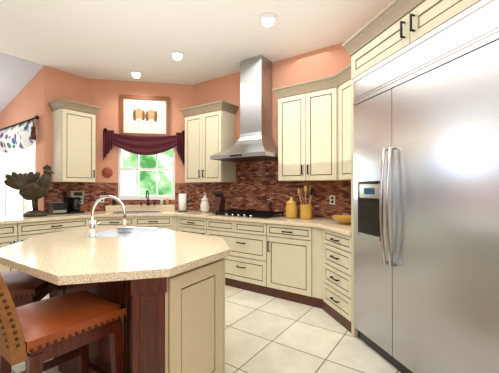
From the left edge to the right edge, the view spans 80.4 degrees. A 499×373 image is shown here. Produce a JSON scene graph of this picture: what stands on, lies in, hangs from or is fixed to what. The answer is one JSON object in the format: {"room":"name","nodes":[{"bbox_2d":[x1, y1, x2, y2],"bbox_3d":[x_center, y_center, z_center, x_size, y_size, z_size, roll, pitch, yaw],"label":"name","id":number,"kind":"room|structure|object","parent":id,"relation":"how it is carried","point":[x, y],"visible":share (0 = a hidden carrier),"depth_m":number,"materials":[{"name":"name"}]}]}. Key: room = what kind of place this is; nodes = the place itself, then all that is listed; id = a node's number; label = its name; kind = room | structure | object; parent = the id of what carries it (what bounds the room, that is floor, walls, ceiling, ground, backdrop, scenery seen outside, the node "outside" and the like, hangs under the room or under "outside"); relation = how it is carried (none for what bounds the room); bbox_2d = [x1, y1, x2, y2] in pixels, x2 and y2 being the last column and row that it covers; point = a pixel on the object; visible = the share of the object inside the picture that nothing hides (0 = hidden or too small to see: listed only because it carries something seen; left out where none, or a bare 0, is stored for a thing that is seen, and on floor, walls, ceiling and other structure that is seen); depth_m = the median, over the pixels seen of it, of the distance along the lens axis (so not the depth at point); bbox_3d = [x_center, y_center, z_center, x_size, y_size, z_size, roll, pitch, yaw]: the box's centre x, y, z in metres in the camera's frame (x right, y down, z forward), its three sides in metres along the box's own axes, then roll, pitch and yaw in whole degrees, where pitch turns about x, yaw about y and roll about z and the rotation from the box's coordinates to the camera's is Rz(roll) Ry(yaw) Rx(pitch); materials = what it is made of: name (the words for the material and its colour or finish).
{"room":"kitchen","nodes":[
{"label":"kitchen","id":0,"kind":"room"},
{"bbox_2d":[0,53,43,151],"bbox_3d":[-7.025,-1.148,3.876,6.000,1.275,6.640,0,0,35],"label":"ceiling","id":1,"kind":"structure","parent":0,"point":[15,73],"depth_m":4.47,"materials":[{"name":"white paint"}]},
{"bbox_2d":[0,42,350,218],"bbox_3d":[-2.150,-0.240,2.891,12.940,3.110,13.220,0,0,0],"label":"wall","id":2,"kind":"structure","parent":0,"point":[49,84],"depth_m":4.74,"materials":[{"name":"paint"}]},
{"bbox_2d":[0,115,38,152],"bbox_3d":[-4.842,-0.811,5.510,4.200,0.460,0.109,0,0,35],"label":"valance","id":3,"kind":"object","parent":2,"relation":"attached to","point":[23,136],"visible":1,"depth_m":4.69,"materials":[{"name":"fabric"}]},
{"bbox_2d":[5,130,35,214],"bbox_3d":[-4.812,0.059,5.634,3.800,1.900,0.130,0,0,35],"label":"nook window","id":4,"kind":"structure","parent":2,"relation":"in","point":[25,151],"depth_m":5.32,"materials":[{"name":"white paint"}]},
{"bbox_2d":[102,167,112,176],"bbox_3d":[-2.364,-0.234,4.898,0.170,0.170,0.028,0,0,-12],"label":"plate","id":5,"kind":"object","parent":2,"relation":"attached to","point":[106,172],"visible":1,"depth_m":4.89,"materials":[{"name":"ceramic"}]},
{"bbox_2d":[103,128,184,165],"bbox_3d":[-1.710,-0.578,4.957,1.415,0.748,0.154,0,0,-10],"label":"valance","id":6,"kind":"object","parent":2,"relation":"attached to","point":[140,145],"visible":0.98,"depth_m":4.94,"materials":[{"name":"red fabric"}]},
{"bbox_2d":[119,94,169,135],"bbox_3d":[-1.773,-1.189,5.012,0.815,0.700,0.032,0,0,-10],"label":"framed picture","id":7,"kind":"object","parent":2,"relation":"attached to","point":[139,115],"visible":1,"depth_m":5.01,"materials":[{"name":"paper"},{"name":"wood"},{"name":"glass"}]},
{"bbox_2d":[118,147,174,199],"bbox_3d":[-1.754,-0.314,5.066,0.930,1.080,0.130,0,0,-10],"label":"sink window","id":8,"kind":"structure","parent":2,"relation":"in","point":[120,196],"depth_m":5.04,"materials":[{"name":"white paint"}]},
{"bbox_2d":[44,160,350,218],"bbox_3d":[-0.525,-0.001,4.234,4.803,0.814,1.447,0,0,19],"label":"backsplash","id":9,"kind":"structure","parent":2,"relation":"attached to","point":[257,184],"depth_m":4.43,"materials":[{"name":"brown tile"}]},
{"bbox_2d":[80,193,334,204],"bbox_3d":[-0.733,0.194,4.587,3.954,0.176,0.773,0,0,15],"label":"outlet plates","id":10,"kind":"object","parent":9,"relation":"attached to","point":[332,197],"visible":0.68,"depth_m":3.73,"materials":[{"name":"white plastic"}]},
{"bbox_2d":[210,55,277,161],"bbox_3d":[-0.010,-1.080,4.101,0.914,1.411,0.599,0,0,35],"label":"range hood","id":11,"kind":"object","parent":2,"relation":"attached to","point":[255,142],"visible":0.89,"depth_m":4.08,"materials":[{"name":"silver metal"}]},
{"bbox_2d":[0,0,392,84],"bbox_3d":[-2.000,-1.797,2.509,16.000,0.001,15.000,0,0,0],"label":"ceiling","id":12,"kind":"structure","parent":0,"point":[90,39],"depth_m":3.46,"materials":[{"name":"paint"}]},
{"bbox_2d":[11,285,401,372],"bbox_3d":[-2.000,1.313,2.493,16.000,0.001,15.000,0,0,0],"label":"floor","id":13,"kind":"structure","parent":0,"point":[264,333],"depth_m":2.50,"materials":[{"name":"tile"}]},
{"bbox_2d":[0,270,57,358],"bbox_3d":[-1.678,0.785,1.974,0.613,1.050,0.455,0,0,-14],"label":"stool","id":14,"kind":"object","parent":13,"relation":"on","point":[24,288],"visible":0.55,"depth_m":1.89,"materials":[{"name":"brown leather"}]},
{"bbox_2d":[0,273,125,372],"bbox_3d":[-0.999,0.783,1.440,0.454,1.050,0.613,0,0,36],"label":"stool","id":15,"kind":"object","parent":13,"relation":"on","point":[35,333],"visible":1,"depth_m":1.38,"materials":[{"name":"orange leather"}]},
{"bbox_2d":[57,258,224,372],"bbox_3d":[-0.944,0.876,2.302,1.948,0.872,0.879,0,0,41],"label":"kitchen island","id":16,"kind":"object","parent":13,"relation":"on","point":[175,323],"visible":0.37,"depth_m":1.61,"materials":[{"name":"beige wood"}]},
{"bbox_2d":[0,226,229,284],"bbox_3d":[-0.915,0.470,2.141,1.589,0.152,1.706,0,0,0],"label":"countertop","id":17,"kind":"structure","parent":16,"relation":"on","point":[66,257],"depth_m":1.74,"materials":[{"name":"beige stone"}]},
{"bbox_2d":[88,195,125,237],"bbox_3d":[-1.107,0.231,2.281,0.323,0.330,0.107,0,0,25],"label":"island faucet","id":18,"kind":"object","parent":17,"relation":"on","point":[92,221],"visible":1,"depth_m":2.30,"materials":[{"name":"silver metal"}]},
{"bbox_2d":[0,216,350,331],"bbox_3d":[-1.558,0.883,3.716,5.881,0.873,2.738,0,0,-6],"label":"base cabinet","id":19,"kind":"object","parent":13,"relation":"on","point":[311,266],"visible":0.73,"depth_m":3.49,"materials":[{"name":"beige wood"}]},
{"bbox_2d":[0,205,350,235],"bbox_3d":[-1.679,0.374,3.688,6.089,0.140,2.739,0,0,-7],"label":"countertop","id":20,"kind":"structure","parent":19,"relation":"on","point":[329,224],"depth_m":3.96,"materials":[{"name":"stone"}]},
{"bbox_2d":[4,165,54,216],"bbox_3d":[-2.986,0.050,4.045,0.585,0.710,0.273,0,0,0],"label":"statue","id":21,"kind":"object","parent":20,"relation":"on","point":[31,186],"visible":1,"depth_m":3.99,"materials":[{"name":"brown metal"}]},
{"bbox_2d":[48,202,66,214],"bbox_3d":[-2.837,0.319,4.353,0.185,0.175,0.180,0,0,35],"label":"toaster","id":22,"kind":"object","parent":20,"relation":"on","point":[54,208],"visible":1,"depth_m":4.30,"materials":[{"name":"plastic"}]},
{"bbox_2d":[63,191,84,213],"bbox_3d":[-2.702,0.237,4.546,0.244,0.340,0.200,0,0,35],"label":"coffee maker","id":23,"kind":"object","parent":20,"relation":"on","point":[72,198],"visible":0.98,"depth_m":4.49,"materials":[{"name":"plastic"}]},
{"bbox_2d":[111,190,161,213],"bbox_3d":[-1.768,0.228,4.685,0.720,0.360,0.450,0,0,-10],"label":"sink","id":24,"kind":"object","parent":20,"relation":"in","point":[147,191],"visible":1,"depth_m":4.78,"materials":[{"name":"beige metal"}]},
{"bbox_2d":[112,195,168,204],"bbox_3d":[-1.820,0.229,4.953,0.909,0.160,0.066,0,0,-9],"label":"soap bottles","id":25,"kind":"object","parent":20,"relation":"on","point":[161,198],"visible":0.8,"depth_m":4.99,"materials":[{"name":"plastic"}]},
{"bbox_2d":[178,190,186,211],"bbox_3d":[-1.099,0.236,4.838,0.150,0.345,0.150,0,0,0],"label":"paper towel","id":26,"kind":"object","parent":20,"relation":"on","point":[182,197],"visible":1,"depth_m":4.79,"materials":[{"name":"white paper"}]},
{"bbox_2d":[200,195,209,212],"bbox_3d":[-0.703,0.273,4.656,0.150,0.270,0.148,0,0,0],"label":"ceramic jar","id":27,"kind":"object","parent":20,"relation":"on","point":[204,207],"visible":1,"depth_m":4.60,"materials":[{"name":"white ceramic"}]},
{"bbox_2d":[212,191,224,213],"bbox_3d":[-0.469,0.239,4.511,0.230,0.335,0.170,0,0,35],"label":"knife block","id":28,"kind":"object","parent":20,"relation":"on","point":[219,203],"visible":0.99,"depth_m":4.48,"materials":[{"name":"brown wood"}]},
{"bbox_2d":[212,209,284,218],"bbox_3d":[-0.025,0.375,4.090,0.900,0.061,0.490,0,0,35],"label":"cooktop","id":29,"kind":"object","parent":20,"relation":"in","point":[256,214],"visible":1,"depth_m":3.96,"materials":[{"name":"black metal"}]},
{"bbox_2d":[285,197,297,217],"bbox_3d":[0.538,0.267,3.787,0.156,0.272,0.154,0,0,0],"label":"canister","id":30,"kind":"object","parent":20,"relation":"on","point":[291,208],"visible":1,"depth_m":3.73,"materials":[{"name":"yellow ceramic"}]},
{"bbox_2d":[297,185,313,218],"bbox_3d":[0.697,0.195,3.666,0.190,0.415,0.253,0,0,24],"label":"utensil crock","id":31,"kind":"object","parent":20,"relation":"on","point":[305,209],"visible":1,"depth_m":3.62,"materials":[{"name":"yellow ceramic"}]},
{"bbox_2d":[331,215,350,223],"bbox_3d":[1.036,0.360,3.172,0.310,0.080,0.310,0,0,0],"label":"bowl","id":32,"kind":"object","parent":20,"relation":"on","point":[343,219],"visible":0.7,"depth_m":3.12,"materials":[{"name":"yellow ceramic"}]},
{"bbox_2d":[342,0,480,337],"bbox_3d":[1.340,0.016,2.020,0.683,2.590,1.470,0,0,-14],"label":"upper cabinet","id":33,"kind":"object","parent":13,"relation":"on","point":[400,23],"visible":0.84,"depth_m":2.11,"materials":[{"name":"wood"}]},
{"bbox_2d":[353,0,498,372],"bbox_3d":[1.325,0.186,2.015,0.711,2.250,1.270,0,0,-14],"label":"refrigerator","id":34,"kind":"object","parent":13,"relation":"on","point":[426,116],"visible":1,"depth_m":1.77,"materials":[{"name":"metal"}]},
{"label":"outside","id":35,"kind":"structure","parent":0,"visible":0},
{"bbox_2d":[0,143,172,214],"bbox_3d":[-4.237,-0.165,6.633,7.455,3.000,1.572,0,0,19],"label":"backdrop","id":36,"kind":"structure","parent":35,"point":[147,179],"depth_m":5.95,"materials":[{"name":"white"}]}
]}

